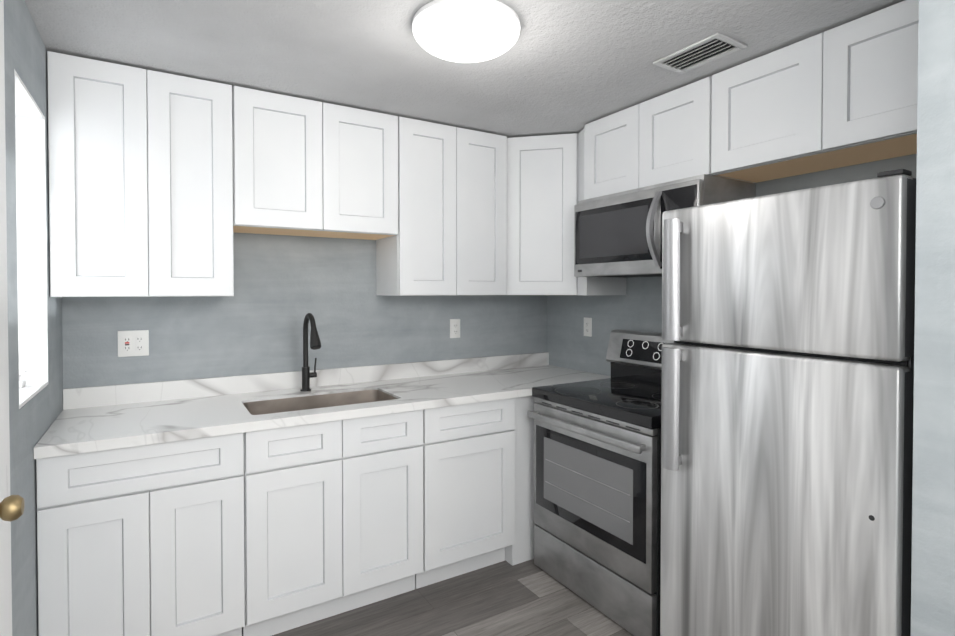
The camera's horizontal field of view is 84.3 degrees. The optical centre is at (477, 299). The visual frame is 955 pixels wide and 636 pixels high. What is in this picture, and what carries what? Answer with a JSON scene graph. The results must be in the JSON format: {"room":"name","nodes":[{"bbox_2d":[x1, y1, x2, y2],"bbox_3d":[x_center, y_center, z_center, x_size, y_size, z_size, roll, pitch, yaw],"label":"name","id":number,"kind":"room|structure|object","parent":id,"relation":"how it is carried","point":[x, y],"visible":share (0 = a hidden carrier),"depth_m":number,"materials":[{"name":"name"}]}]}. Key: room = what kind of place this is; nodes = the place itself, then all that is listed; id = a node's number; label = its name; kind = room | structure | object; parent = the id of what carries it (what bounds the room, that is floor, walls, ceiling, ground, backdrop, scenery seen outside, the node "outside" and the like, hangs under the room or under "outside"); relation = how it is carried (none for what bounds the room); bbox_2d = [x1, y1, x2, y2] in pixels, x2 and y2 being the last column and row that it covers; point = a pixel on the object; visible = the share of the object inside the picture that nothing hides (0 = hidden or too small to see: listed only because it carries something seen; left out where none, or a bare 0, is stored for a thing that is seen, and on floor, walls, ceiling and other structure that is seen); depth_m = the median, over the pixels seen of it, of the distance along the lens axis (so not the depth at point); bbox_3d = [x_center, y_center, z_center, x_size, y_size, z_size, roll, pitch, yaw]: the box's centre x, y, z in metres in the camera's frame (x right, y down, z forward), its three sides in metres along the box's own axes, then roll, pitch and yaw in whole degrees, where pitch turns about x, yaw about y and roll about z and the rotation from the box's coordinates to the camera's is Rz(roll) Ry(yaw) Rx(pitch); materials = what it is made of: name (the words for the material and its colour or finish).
{"room":"kitchen","nodes":[
{"label":"kitchen","id":0,"kind":"room"},
{"bbox_2d":[4,0,62,635],"bbox_3d":[-0.746,0.252,0.372,0.220,2.300,4.200,-1,1,-31],"label":"wall","id":1,"kind":"structure","parent":0,"point":[32,420],"depth_m":1.57,"materials":[{"name":"grey paint"}]},
{"bbox_2d":[0,0,24,635],"bbox_3d":[-0.853,0.309,0.858,0.098,2.170,1.060,-1,1,-31],"label":"door","id":2,"kind":"structure","parent":1,"relation":"in","point":[12,507],"depth_m":1.20,"materials":[{"name":"white wood"}]},
{"bbox_2d":[14,69,47,408],"bbox_3d":[-1.510,-0.173,1.665,0.169,0.969,0.494,-1,1,-31],"label":"window","id":3,"kind":"structure","parent":1,"relation":"in","point":[30,151],"depth_m":1.89,"materials":[{"name":"white glass"}]},
{"bbox_2d":[62,233,546,388],"bbox_3d":[-0.761,0.212,2.910,3.100,2.300,0.150,-1,1,-31],"label":"wall","id":4,"kind":"structure","parent":0,"point":[284,285],"depth_m":2.69,"materials":[{"name":"grey paint"}]},
{"bbox_2d":[118,330,148,356],"bbox_3d":[-1.530,0.193,2.346,0.116,0.115,0.009,-1,1,-31],"label":"electrical outlet","id":5,"kind":"object","parent":4,"relation":"attached to","point":[134,343],"visible":1,"depth_m":2.35,"materials":[{"name":"white plastic"}]},
{"bbox_2d":[47,51,233,296],"bbox_3d":[-1.393,-0.466,2.233,0.622,0.902,0.325,-1,1,-31],"label":"upper cabinet","id":6,"kind":"object","parent":4,"relation":"attached to","point":[140,160],"visible":0.96,"depth_m":2.08,"materials":[{"name":"white paint"}]},
{"bbox_2d":[232,86,397,239],"bbox_3d":[-0.803,-0.625,2.591,0.757,0.596,0.325,-1,1,-31],"label":"upper cabinet","id":7,"kind":"object","parent":4,"relation":"attached to","point":[306,167],"visible":0.98,"depth_m":2.43,"materials":[{"name":"white paint"}]},
{"bbox_2d":[376,116,506,295],"bbox_3d":[-0.197,-0.477,2.964,0.660,0.902,0.325,-1,1,-31],"label":"upper cabinet","id":8,"kind":"object","parent":4,"relation":"attached to","point":[450,238],"visible":0.94,"depth_m":2.81,"materials":[{"name":"white paint"}]},
{"bbox_2d":[450,319,459,337],"bbox_3d":[-0.135,0.173,3.199,0.070,0.115,0.008,-1,1,-31],"label":"electrical outlet","id":9,"kind":"object","parent":4,"relation":"attached to","point":[454,328],"visible":1,"depth_m":3.19,"materials":[{"name":"white plastic"}]},
{"bbox_2d":[272,559,633,635],"bbox_3d":[0.372,1.451,1.073,3.100,0.120,4.500,-1,1,-31],"label":"floor","id":10,"kind":"structure","parent":0,"point":[525,598],"depth_m":2.32,"materials":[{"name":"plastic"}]},
{"bbox_2d":[36,433,244,635],"bbox_3d":[-1.316,0.937,2.124,0.618,0.876,0.630,-1,1,-31],"label":"base cabinet","id":11,"kind":"object","parent":10,"relation":"on","point":[145,540],"visible":0.9,"depth_m":1.85,"materials":[{"name":"white paint"}]},
{"bbox_2d":[242,410,422,635],"bbox_3d":[-0.729,0.931,2.482,0.752,0.876,0.630,-1,1,-31],"label":"base cabinet","id":12,"kind":"object","parent":10,"relation":"on","point":[333,518],"visible":0.9,"depth_m":2.19,"materials":[{"name":"white paint"}]},
{"bbox_2d":[34,352,610,458],"bbox_3d":[-0.466,0.429,2.623,2.596,0.122,0.650,-1,1,-31],"label":"countertop","id":13,"kind":"structure","parent":12,"relation":"on","point":[97,418],"depth_m":2.39,"materials":[{"name":"stone"}]},
{"bbox_2d":[300,313,320,390],"bbox_3d":[-0.794,0.258,2.554,0.080,0.390,0.246,-1,1,-31],"label":"faucet","id":14,"kind":"object","parent":13,"relation":"on","point":[315,344],"visible":0.96,"depth_m":2.62,"materials":[{"name":"black metal"}]},
{"bbox_2d":[243,390,397,414],"bbox_3d":[-0.710,0.580,2.420,0.645,0.228,0.335,-1,1,-31],"label":"sink","id":15,"kind":"object","parent":13,"relation":"in","point":[298,403],"visible":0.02,"depth_m":2.56,"materials":[{"name":"silver metal"}]},
{"bbox_2d":[415,396,535,588],"bbox_3d":[-0.055,0.925,2.893,0.824,0.876,0.630,-1,1,-31],"label":"base cabinet","id":16,"kind":"object","parent":10,"relation":"on","point":[478,469],"visible":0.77,"depth_m":2.57,"materials":[{"name":"white paint"}]},
{"bbox_2d":[527,330,673,635],"bbox_3d":[0.723,0.773,2.521,0.673,1.192,0.762,-1,1,-31],"label":"range","id":17,"kind":"object","parent":10,"relation":"on","point":[597,496],"visible":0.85,"depth_m":2.34,"materials":[{"name":"silver metal"}]},
{"bbox_2d":[660,169,915,635],"bbox_3d":[1.126,0.527,1.764,0.772,1.707,0.718,-1,1,-31],"label":"fridge","id":18,"kind":"object","parent":10,"relation":"on","point":[787,385],"visible":1,"depth_m":1.50,"materials":[{"name":"silver metal"}]},
{"bbox_2d":[25,0,904,137],"bbox_3d":[0.372,-0.969,1.036,3.100,0.120,4.500,-1,1,-31],"label":"ceiling","id":19,"kind":"structure","parent":0,"point":[566,66],"depth_m":1.93,"materials":[{"name":"white paint"}]},
{"bbox_2d":[412,0,520,62],"bbox_3d":[-0.037,-0.866,1.766,0.362,0.105,0.362,-1,1,-31],"label":"ceiling light","id":20,"kind":"object","parent":19,"relation":"attached to","point":[467,31],"visible":1,"depth_m":1.67,"materials":[{"name":"white glass"}]},
{"bbox_2d":[653,33,747,73],"bbox_3d":[0.827,-0.915,1.976,0.175,0.015,0.280,-1,1,-31],"label":"ceiling vent","id":21,"kind":"object","parent":19,"relation":"in","point":[713,47],"visible":1,"depth_m":1.96,"materials":[{"name":"white metal"}]},
{"bbox_2d":[547,154,916,375],"bbox_3d":[1.631,0.229,1.823,0.150,2.300,4.200,-1,1,-31],"label":"wall","id":22,"kind":"structure","parent":0,"point":[636,307],"depth_m":3.04,"materials":[{"name":"grey paint"}]},
{"bbox_2d":[507,129,625,294],"bbox_3d":[0.420,-0.480,3.119,0.551,0.902,0.702,-1,1,-31],"label":"upper cabinet","id":23,"kind":"object","parent":22,"relation":"attached to","point":[545,184],"visible":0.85,"depth_m":2.98,"materials":[{"name":"white paint"}]},
{"bbox_2d":[584,317,591,336],"bbox_3d":[0.675,0.166,3.235,0.008,0.115,0.070,-1,1,-31],"label":"electrical outlet","id":24,"kind":"object","parent":22,"relation":"attached to","point":[587,326],"visible":1,"depth_m":3.23,"materials":[{"name":"white plastic"}]},
{"bbox_2d":[584,76,754,199],"bbox_3d":[0.894,-0.721,2.556,0.325,0.403,0.743,-1,1,-31],"label":"upper cabinet","id":25,"kind":"object","parent":22,"relation":"attached to","point":[665,137],"visible":0.77,"depth_m":2.41,"materials":[{"name":"white paint"}]},
{"bbox_2d":[574,174,755,277],"bbox_3d":[0.843,-0.317,2.529,0.442,0.398,0.743,-1,1,-31],"label":"over-the-range microwave","id":26,"kind":"object","parent":25,"relation":"attached to","point":[618,234],"visible":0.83,"depth_m":2.41,"materials":[{"name":"silver metal"}]},
{"bbox_2d":[711,0,918,182],"bbox_3d":[1.309,-0.710,1.877,0.325,0.403,0.844,-1,1,-31],"label":"upper cabinet","id":27,"kind":"object","parent":22,"relation":"attached to","point":[845,95],"visible":0.94,"depth_m":1.81,"materials":[{"name":"white paint"}]},
{"bbox_2d":[911,0,954,635],"bbox_3d":[1.364,0.237,1.349,0.800,2.300,0.130,-1,1,-31],"label":"wall","id":28,"kind":"structure","parent":0,"point":[933,561],"depth_m":1.16,"materials":[{"name":"grey paint"}]}
]}

